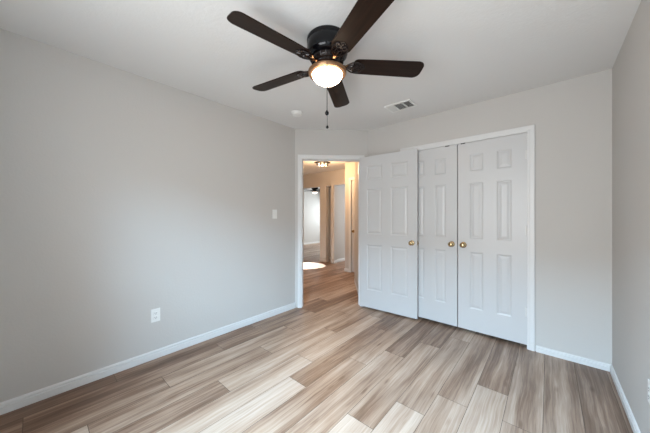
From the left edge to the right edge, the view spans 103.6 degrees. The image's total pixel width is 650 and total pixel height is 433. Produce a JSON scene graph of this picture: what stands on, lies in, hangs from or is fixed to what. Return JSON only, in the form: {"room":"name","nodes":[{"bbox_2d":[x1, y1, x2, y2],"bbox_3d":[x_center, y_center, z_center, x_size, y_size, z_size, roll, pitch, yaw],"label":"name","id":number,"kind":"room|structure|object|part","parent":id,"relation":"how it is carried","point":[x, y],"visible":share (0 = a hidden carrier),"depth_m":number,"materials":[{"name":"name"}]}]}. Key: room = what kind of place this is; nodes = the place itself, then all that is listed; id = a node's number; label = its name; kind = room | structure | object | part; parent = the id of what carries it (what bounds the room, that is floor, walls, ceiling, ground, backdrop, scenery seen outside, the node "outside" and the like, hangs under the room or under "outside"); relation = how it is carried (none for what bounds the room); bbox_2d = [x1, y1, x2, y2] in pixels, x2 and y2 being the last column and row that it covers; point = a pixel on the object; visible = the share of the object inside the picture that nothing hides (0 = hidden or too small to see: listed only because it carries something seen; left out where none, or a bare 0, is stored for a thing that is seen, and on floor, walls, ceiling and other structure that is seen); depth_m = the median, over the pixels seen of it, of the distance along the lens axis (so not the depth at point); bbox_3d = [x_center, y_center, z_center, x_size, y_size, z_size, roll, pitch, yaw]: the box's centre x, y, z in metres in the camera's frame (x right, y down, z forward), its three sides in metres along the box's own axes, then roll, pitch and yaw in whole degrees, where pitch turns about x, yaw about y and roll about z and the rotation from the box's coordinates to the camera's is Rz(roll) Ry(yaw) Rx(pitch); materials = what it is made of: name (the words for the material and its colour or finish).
{"room":"empty bedroom","nodes":[
{"label":"empty bedroom","id":0,"kind":"room"},
{"bbox_2d":[0,28,294,402],"bbox_3d":[-1.414,0.035,2.439,0.120,2.440,3.007,0,0,41],"label":"wall","id":1,"kind":"structure","parent":0,"point":[124,195],"depth_m":2.07,"materials":[{"name":"grey paint"}]},
{"bbox_2d":[0,302,295,414],"bbox_3d":[-1.379,1.218,2.375,0.015,0.073,2.957,0,0,41],"label":"baseboard","id":2,"kind":"structure","parent":1,"relation":"attached to","point":[21,401],"depth_m":2.06,"materials":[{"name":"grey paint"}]},
{"bbox_2d":[151,308,159,322],"bbox_3d":[-1.491,0.877,2.252,0.009,0.115,0.071,0,0,41],"label":"power outlet","id":3,"kind":"object","parent":1,"relation":"attached to","point":[155,313],"visible":1,"depth_m":2.25,"materials":[{"name":"white plastic"}]},
{"bbox_2d":[272,210,276,218],"bbox_3d":[-0.632,-0.020,3.227,0.018,0.115,0.071,0,0,41],"label":"light switch","id":4,"kind":"object","parent":1,"relation":"attached to","point":[274,212],"visible":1,"depth_m":3.23,"materials":[{"name":"white plastic"}]},
{"bbox_2d":[304,189,319,242],"bbox_3d":[0.176,0.035,9.628,3.820,2.440,4.320,0,0,41],"label":"wall","id":5,"kind":"structure","parent":0,"point":[311,200],"depth_m":11.46,"materials":[{"name":"grey paint"}]},
{"bbox_2d":[304,241,344,261],"bbox_3d":[0.227,1.218,9.584,3.715,0.073,4.080,0,0,41],"label":"baseboard","id":6,"kind":"structure","parent":5,"relation":"attached to","point":[342,259],"depth_m":11.11,"materials":[{"name":"grey paint"}]},
{"bbox_2d":[320,257,357,292],"bbox_3d":[0.522,1.218,5.649,0.787,0.073,3.821,0,0,-11],"label":"baseboard","id":7,"kind":"structure","parent":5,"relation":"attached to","point":[321,260],"depth_m":6.70,"materials":[{"name":"grey paint"}]},
{"bbox_2d":[0,243,632,432],"bbox_3d":[-0.352,1.305,5.101,10.450,0.100,11.989,0,0,41],"label":"floor","id":8,"kind":"structure","parent":0,"point":[333,363],"depth_m":1.87,"materials":[{"name":"brown laminate"}]},
{"bbox_2d":[0,0,640,188],"bbox_3d":[0.006,-1.235,5.510,10.450,0.100,10.900,0,0,41],"label":"ceiling","id":9,"kind":"structure","parent":0,"point":[470,51],"depth_m":1.77,"materials":[{"name":"white paint"}]},
{"bbox_2d":[291,110,302,116],"bbox_3d":[-0.322,-1.166,2.936,0.136,0.038,0.136,0,0,41],"label":"smoke detector","id":10,"kind":"object","parent":9,"relation":"attached to","point":[296,113],"visible":1,"depth_m":2.90,"materials":[{"name":"white plastic"}]},
{"bbox_2d":[304,188,319,193],"bbox_3d":[-0.443,-1.035,10.288,1.267,0.300,1.254,0,0,41],"label":"ceiling fan","id":11,"kind":"object","parent":9,"relation":"hanging from","point":[314,190],"visible":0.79,"depth_m":10.20,"materials":[{"name":"black metal"}]},
{"bbox_2d":[314,161,330,166],"bbox_3d":[-0.054,-1.110,5.297,0.240,0.150,0.240,0,0,41],"label":"hall ceiling light","id":12,"kind":"object","parent":9,"relation":"attached to","point":[319,163],"visible":0.8,"depth_m":5.27,"materials":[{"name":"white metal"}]},
{"bbox_3d":[-0.054,-1.115,5.297,0.240,0.050,0.240,0,0,41],"label":"square frame","id":13,"kind":"part","parent":12,"relation":"part of","materials":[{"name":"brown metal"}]},
{"bbox_2d":[227,0,423,128],"bbox_3d":[-0.021,-0.864,1.713,1.265,0.643,1.256,0,0,41],"label":"ceiling fan","id":14,"kind":"object","parent":9,"relation":"hanging from","point":[328,46],"visible":1,"depth_m":1.61,"materials":[{"name":"brown wood"}]},
{"bbox_3d":[-0.299,-1.013,1.446,0.485,0.006,0.142,0,12,-41],"label":"blade","id":15,"kind":"part","parent":14,"relation":"part of","materials":[{"name":"brown wood"}]},
{"bbox_3d":[-0.343,-1.013,1.935,0.485,0.006,0.142,0,12,31],"label":"blade","id":16,"kind":"part","parent":14,"relation":"part of","materials":[{"name":"brown wood"}]},
{"bbox_3d":[0.015,-0.919,1.721,0.199,0.068,0.199,0,0,41],"label":"lamp shade","id":17,"kind":"part","parent":14,"relation":"part of","materials":[{"name":"white glass"}]},
{"bbox_3d":[0.108,-1.013,2.128,0.142,0.006,0.485,-12,-3,13],"label":"blade","id":18,"kind":"part","parent":14,"relation":"part of","materials":[{"name":"brown wood"}]},
{"bbox_3d":[0.180,-1.013,1.337,0.142,0.006,0.485,13,-5,-23],"label":"blade","id":19,"kind":"part","parent":14,"relation":"part of","materials":[{"name":"brown wood"}]},
{"bbox_3d":[0.431,-1.013,1.758,0.485,0.006,0.142,0,-12,-5],"label":"blade","id":20,"kind":"part","parent":14,"relation":"part of","materials":[{"name":"brown wood"}]},
{"bbox_2d":[384,99,416,112],"bbox_3d":[0.816,-1.180,2.761,0.290,0.010,0.200,0,0,41],"label":"ceiling vent","id":21,"kind":"object","parent":9,"relation":"in","point":[406,104],"visible":1,"depth_m":2.75,"materials":[{"name":"white plastic"}]},
{"bbox_2d":[303,169,344,261],"bbox_3d":[0.320,0.035,6.711,4.040,2.440,0.120,0,0,41],"label":"wall","id":22,"kind":"structure","parent":0,"point":[323,180],"depth_m":6.91,"materials":[{"name":"grey paint"}]},
{"bbox_2d":[329,186,330,256],"bbox_3d":[0.197,0.035,7.337,0.530,2.440,0.060,0,0,41],"label":"wall","id":23,"kind":"structure","parent":0,"point":[329,186],"depth_m":7.34,"materials":[{"name":"grey paint"}]},
{"bbox_2d":[295,129,367,307],"bbox_3d":[0.089,0.035,3.586,1.110,2.440,0.120,0,0,-4],"label":"wall","id":24,"kind":"structure","parent":0,"point":[307,141],"depth_m":3.52,"materials":[{"name":"grey paint"}]},
{"bbox_2d":[298,154,364,307],"bbox_3d":[0.084,0.209,3.586,0.923,2.092,0.154,0,0,-4],"label":"door frame","id":25,"kind":"structure","parent":24,"relation":"attached to","point":[301,157],"depth_m":3.51,"materials":[{"name":"grey paint"}]},
{"bbox_2d":[360,149,418,318],"bbox_3d":[0.783,0.218,3.269,0.794,2.030,0.099,0,0,38],"label":"door","id":26,"kind":"structure","parent":24,"relation":"in","point":[389,243],"depth_m":3.25,"materials":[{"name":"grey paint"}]},
{"bbox_2d":[337,185,344,258],"bbox_3d":[1.530,0.035,7.592,1.140,2.440,2.800,0,0,41],"label":"wall","id":27,"kind":"structure","parent":0,"point":[340,188],"depth_m":7.01,"materials":[{"name":"grey paint"}]},
{"bbox_2d":[345,162,353,271],"bbox_3d":[0.915,0.035,5.319,1.310,2.440,1.190,0,0,41],"label":"wall","id":28,"kind":"structure","parent":0,"point":[349,167],"depth_m":5.74,"materials":[{"name":"grey paint"}]},
{"bbox_2d":[349,177,353,271],"bbox_3d":[0.875,0.203,5.403,0.919,2.104,0.017,0,0,41],"label":"door frame","id":29,"kind":"structure","parent":28,"relation":"attached to","point":[350,178],"depth_m":5.67,"materials":[{"name":"grey paint"}]},
{"bbox_2d":[352,180,353,271],"bbox_3d":[0.882,0.228,5.412,0.795,2.030,0.099,0,0,41],"label":"door","id":30,"kind":"structure","parent":28,"relation":"in","point":[352,180],"depth_m":5.65,"materials":[{"name":"grey paint"}]},
{"bbox_2d":[354,162,357,287],"bbox_3d":[0.723,0.035,4.229,0.382,2.440,1.211,0,0,2],"label":"wall","id":31,"kind":"structure","parent":0,"point":[355,163],"depth_m":4.36,"materials":[{"name":"grey paint"}]},
{"bbox_2d":[368,69,611,364],"bbox_3d":[1.474,0.035,2.870,2.329,2.440,0.120,0,0,41],"label":"wall","id":32,"kind":"structure","parent":0,"point":[572,118],"depth_m":2.23,"materials":[{"name":"grey paint"}]},
{"bbox_2d":[418,145,457,326],"bbox_3d":[1.220,0.218,2.997,0.595,2.005,0.099,0,0,41],"label":"door","id":33,"kind":"structure","parent":32,"relation":"in","point":[437,167],"depth_m":2.94,"materials":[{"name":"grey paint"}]},
{"bbox_3d":[1.391,0.316,2.824,0.064,0.064,0.064,0,0,41],"label":"knob","id":34,"kind":"part","parent":33,"relation":"part of","materials":[{"name":"gold metal"}]},
{"bbox_2d":[400,124,534,350],"bbox_3d":[1.489,0.204,2.847,1.319,2.102,0.137,0,0,41],"label":"door frame","id":35,"kind":"structure","parent":32,"relation":"attached to","point":[530,129],"depth_m":2.39,"materials":[{"name":"grey paint"}]},
{"bbox_2d":[458,133,526,344],"bbox_3d":[1.679,0.218,2.595,0.610,2.005,0.099,0,0,41],"label":"door","id":36,"kind":"structure","parent":32,"relation":"in","point":[492,173],"depth_m":2.58,"materials":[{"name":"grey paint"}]},
{"bbox_3d":[1.480,0.316,2.747,0.064,0.064,0.064,0,0,41],"label":"knob","id":37,"kind":"part","parent":36,"relation":"part of","materials":[{"name":"gold metal"}]},
{"bbox_2d":[612,0,649,432],"bbox_3d":[1.187,0.035,0.683,0.120,2.440,3.791,0,0,41],"label":"wall","id":38,"kind":"structure","parent":0,"point":[631,67],"depth_m":1.56,"materials":[{"name":"grey paint"}]},
{"bbox_2d":[536,345,640,432],"bbox_3d":[0.924,1.227,0.833,0.473,0.056,3.671,0,0,41],"label":"baseboard","id":39,"kind":"structure","parent":38,"relation":"attached to","point":[581,360],"depth_m":2.08,"materials":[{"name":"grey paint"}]},
{"bbox_2d":[648,379,649,403],"bbox_3d":[1.615,0.883,1.271,0.009,0.115,0.071,0,0,41],"label":"power outlet","id":40,"kind":"object","parent":38,"relation":"attached to","point":[648,379],"visible":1,"depth_m":1.27,"materials":[{"name":"white plastic"}]}
]}

